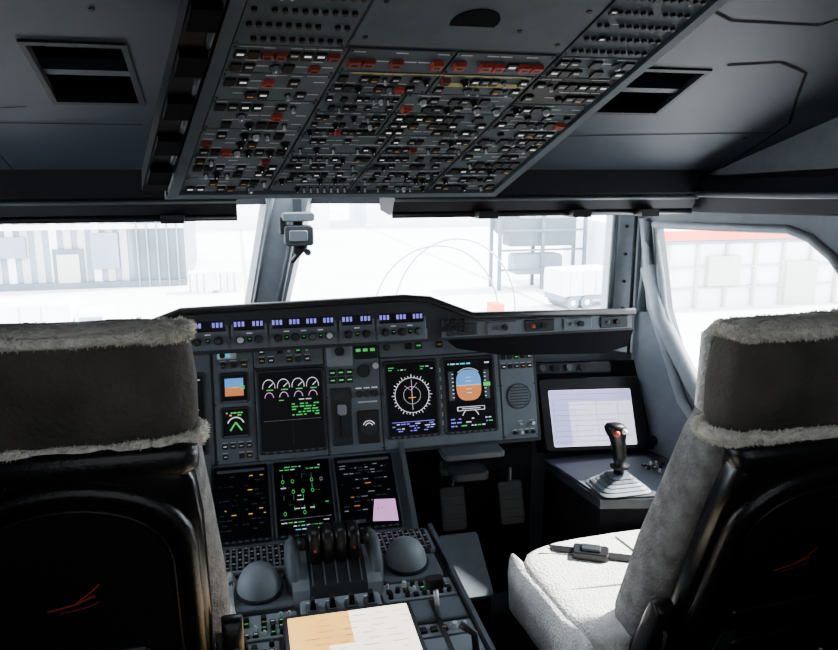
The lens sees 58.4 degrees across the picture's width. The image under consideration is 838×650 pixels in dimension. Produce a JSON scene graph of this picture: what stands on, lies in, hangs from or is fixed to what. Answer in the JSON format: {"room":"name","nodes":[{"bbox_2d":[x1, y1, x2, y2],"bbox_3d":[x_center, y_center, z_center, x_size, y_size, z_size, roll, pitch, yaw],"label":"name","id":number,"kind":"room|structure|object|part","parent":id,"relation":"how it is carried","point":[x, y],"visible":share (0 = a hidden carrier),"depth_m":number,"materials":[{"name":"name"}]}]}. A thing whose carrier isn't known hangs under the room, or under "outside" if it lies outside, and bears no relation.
{"room":"control cabin","nodes":[
{"label":"control cabin","id":0,"kind":"room"},
{"bbox_2d":[244,198,311,303],"bbox_3d":[-0.544,-0.225,2.836,0.184,0.539,0.382,-10,15,-40],"label":"post","id":1,"kind":"object","parent":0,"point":[272,275],"visible":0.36,"depth_m":2.78,"materials":[{"name":"paint"}]},
{"bbox_2d":[279,199,314,263],"bbox_3d":[-0.429,-0.328,2.634,0.120,0.226,0.095,-3,12,-13],"label":"standby compass","id":2,"kind":"object","parent":1,"relation":"attached to","point":[297,235],"visible":1,"depth_m":2.60,"materials":[{"name":"black plastic"}]},
{"bbox_2d":[0,0,837,175],"bbox_3d":[0.077,-0.285,0.489,3.400,0.440,3.507,-3,12,-13],"label":"ceiling","id":3,"kind":"structure","parent":0,"point":[81,80],"depth_m":1.66,"materials":[{"name":"plastic"}]},
{"bbox_2d":[142,0,728,199],"bbox_3d":[-0.001,-0.483,1.446,1.088,0.489,0.682,-3,12,-13],"label":"panel","id":4,"kind":"object","parent":3,"relation":"attached to","point":[258,99],"visible":1,"depth_m":1.40,"materials":[{"name":"black plastic"}]},
{"bbox_2d":[379,170,837,417],"bbox_3d":[0.522,-0.032,2.267,1.174,0.938,0.816,-3,12,-13],"label":"window frame","id":5,"kind":"structure","parent":3,"relation":"attached to","point":[568,193],"depth_m":2.29,"materials":[{"name":"black plastic"}]},
{"bbox_2d":[490,591,538,649],"bbox_3d":[-0.039,1.409,1.333,3.400,0.060,4.400,-3,12,-13],"label":"floor","id":6,"kind":"structure","parent":0,"point":[506,633],"depth_m":2.70,"materials":[{"name":"carpet"}]},
{"bbox_2d":[0,315,244,649],"bbox_3d":[-0.706,0.609,1.708,0.594,1.354,0.679,-3,12,-13],"label":"seat","id":7,"kind":"object","parent":6,"relation":"on","point":[110,536],"visible":1,"depth_m":1.35,"materials":[{"name":"black plastic"}]},
{"bbox_2d":[227,571,235,613],"bbox_3d":[-0.726,0.813,1.834,0.571,0.227,0.512,-3,12,-13],"label":"cushion","id":8,"kind":"object","parent":7,"relation":"on","point":[230,577],"depth_m":2.00,"materials":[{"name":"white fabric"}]},
{"bbox_2d":[223,520,495,649],"bbox_3d":[-0.171,0.940,1.833,0.687,0.656,1.040,-3,12,-13],"label":"pedestal","id":9,"kind":"object","parent":6,"relation":"on","point":[336,567],"visible":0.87,"depth_m":2.01,"materials":[{"name":"paint"}]},
{"bbox_2d":[282,601,426,649],"bbox_3d":[-0.116,0.791,1.619,0.320,0.064,0.555,-3,12,-13],"label":"paper chart","id":10,"kind":"object","parent":9,"relation":"on","point":[394,625],"visible":1,"depth_m":1.79,"materials":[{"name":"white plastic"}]},
{"bbox_2d":[193,341,540,592],"bbox_3d":[-0.346,0.547,2.459,1.600,0.971,0.430,-3,12,-13],"label":"panel","id":11,"kind":"object","parent":6,"relation":"on","point":[368,435],"visible":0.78,"depth_m":2.47,"materials":[{"name":"paint"}]},
{"bbox_3d":[-0.371,0.250,2.505,1.600,0.407,0.214,-3,12,-13],"label":"panel","id":12,"kind":"part","parent":11,"relation":"part of","materials":[{"name":"paint"}]},
{"bbox_2d":[152,294,635,355],"bbox_3d":[-0.410,-0.018,2.527,2.160,0.249,0.674,-3,12,-13],"label":"shield","id":13,"kind":"object","parent":11,"relation":"attached to","point":[397,318],"visible":0.81,"depth_m":2.29,"materials":[{"name":"black plastic"}]},
{"bbox_2d":[438,466,524,531],"bbox_3d":[0.216,0.600,2.596,0.300,0.192,0.082,-3,12,-13],"label":"rudder pedals","id":14,"kind":"object","parent":11,"relation":"attached to","point":[452,503],"visible":0.98,"depth_m":2.59,"materials":[{"name":"black plastic"}]},
{"bbox_2d":[439,532,492,636],"bbox_3d":[0.151,0.925,2.503,0.136,0.413,0.209,-3,12,-13],"label":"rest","id":15,"kind":"object","parent":6,"relation":"on","point":[464,550],"visible":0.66,"depth_m":2.46,"materials":[{"name":"paint"}]},
{"bbox_2d":[508,306,837,649],"bbox_3d":[0.711,0.572,1.915,0.739,1.343,0.794,-3,12,-16],"label":"seat","id":16,"kind":"object","parent":6,"relation":"on","point":[735,547],"visible":1,"depth_m":1.57,"materials":[{"name":"grey fabric"}]},
{"bbox_2d":[508,530,822,649],"bbox_3d":[0.671,0.760,2.091,0.739,0.227,0.513,-3,12,-16],"label":"cushion","id":17,"kind":"object","parent":16,"relation":"on","point":[563,595],"depth_m":2.02,"materials":[{"name":"white fabric"}]},
{"bbox_2d":[542,449,837,649],"bbox_3d":[0.927,0.880,2.172,0.443,0.636,1.454,-6,13,-26],"label":"console","id":18,"kind":"object","parent":6,"relation":"on","point":[572,509],"visible":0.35,"depth_m":2.53,"materials":[{"name":"black plastic"}]},
{"bbox_2d":[536,360,657,452],"bbox_3d":[0.636,0.302,2.768,0.448,0.323,0.187,-1,12,-5],"label":"display","id":19,"kind":"object","parent":18,"relation":"attached to","point":[576,399],"visible":0.94,"depth_m":2.73,"materials":[{"name":"black plastic"}]},
{"bbox_2d":[586,422,650,497],"bbox_3d":[0.643,0.416,2.402,0.174,0.218,0.154,-3,12,-13],"label":"sidestick","id":20,"kind":"object","parent":18,"relation":"on","point":[617,482],"visible":1,"depth_m":2.38,"materials":[{"name":"paint"}]},
{"bbox_2d":[529,351,631,552],"bbox_3d":[-0.447,0.526,2.884,2.500,1.040,0.548,-3,12,-13],"label":"wall","id":21,"kind":"structure","parent":0,"point":[537,466],"depth_m":2.97,"materials":[{"name":"grey plastic"}]},
{"bbox_2d":[631,117,837,459],"bbox_3d":[1.081,0.210,2.288,0.035,1.900,1.201,-6,13,-26],"label":"wall","id":22,"kind":"structure","parent":0,"point":[816,147],"depth_m":2.45,"materials":[{"name":"grey plastic"}]},
{"bbox_2d":[237,198,379,204],"bbox_3d":[-0.411,-0.472,2.527,2.500,0.140,0.409,-3,12,-13],"label":"header","id":23,"kind":"object","parent":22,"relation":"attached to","point":[314,200],"visible":0.02,"depth_m":2.69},
{"bbox_2d":[600,215,696,399],"bbox_3d":[0.875,-0.091,2.641,0.155,0.754,0.592,-8,14,-33],"label":"post","id":24,"kind":"object","parent":22,"relation":"attached to","point":[622,231],"visible":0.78,"depth_m":2.71,"materials":[{"name":"paint"}]},
{"bbox_2d":[691,168,837,215],"bbox_3d":[1.120,-0.383,2.059,0.239,0.205,1.140,-5,13,-23],"label":"trim","id":25,"kind":"structure","parent":22,"relation":"attached to","point":[813,191],"depth_m":2.13,"materials":[{"name":"grey plastic"}]},
{"bbox_3d":[-1.572,0.339,1.665,0.305,1.900,1.178,-3,12,-13],"label":"wall","id":26,"kind":"structure","parent":0,"visible":0},
{"bbox_2d":[0,170,237,223],"bbox_3d":[-1.135,-0.366,2.019,1.250,0.182,0.280,-3,12,-13],"label":"rail","id":27,"kind":"object","parent":26,"relation":"attached to","point":[26,196],"visible":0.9,"depth_m":1.97,"materials":[{"name":"black plastic"}]},
{"label":"outside","id":28,"kind":"structure","parent":0,"visible":0},
{"bbox_2d":[0,204,837,369],"bbox_3d":[-34.822,-20.564,144.739,600.000,0.210,700.000,-3,12,-13],"label":"ground","id":29,"kind":"structure","parent":28,"point":[348,258],"depth_m":65.33,"materials":[{"name":"concrete"}]},
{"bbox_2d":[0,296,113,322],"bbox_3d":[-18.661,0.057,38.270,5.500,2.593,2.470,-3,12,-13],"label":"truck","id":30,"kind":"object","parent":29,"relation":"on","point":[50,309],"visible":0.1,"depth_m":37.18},
{"bbox_2d":[0,221,196,291],"bbox_3d":[-40.433,-10.549,62.627,40.600,13.500,17.700,-3,12,-13],"label":"terminal building","id":31,"kind":"structure","parent":29,"relation":"on","point":[59,256],"depth_m":58.49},
{"bbox_2d":[216,204,595,229],"bbox_3d":[-2.626,-25.590,130.325,63.500,15.500,20.500,-3,12,-13],"label":"hangar","id":32,"kind":"structure","parent":29,"relation":"on","point":[367,215],"depth_m":120.80,"materials":[{"name":"white"}]},
{"bbox_2d":[376,238,515,310],"bbox_3d":[1.943,-2.664,45.636,9.593,4.949,3.050,-3,12,-13],"label":"arch","id":33,"kind":"object","parent":29,"relation":"on","point":[491,306],"visible":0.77,"depth_m":46.26,"materials":[{"name":"white metal"}]},
{"bbox_2d":[488,216,587,290],"bbox_3d":[9.308,-6.217,58.968,7.250,6.500,2.600,-3,12,-13],"label":"stand","id":34,"kind":"object","parent":29,"relation":"on","point":[533,231],"visible":0.77,"depth_m":58.22,"materials":[{"name":"grey metal"}]},
{"bbox_2d":[544,264,602,308],"bbox_3d":[11.811,-2.681,51.490,6.000,2.593,2.470,-5,13,-22],"label":"truck","id":35,"kind":"object","parent":29,"relation":"on","point":[570,287],"visible":0.59,"depth_m":50.03,"materials":[{"name":"white metal"}]},
{"bbox_2d":[563,216,837,308],"bbox_3d":[35.079,-6.116,61.684,43.400,5.200,16.500,-3,12,-13],"label":"building","id":36,"kind":"structure","parent":29,"relation":"on","point":[707,268],"depth_m":50.93,"materials":[{"name":"white"}]}
]}

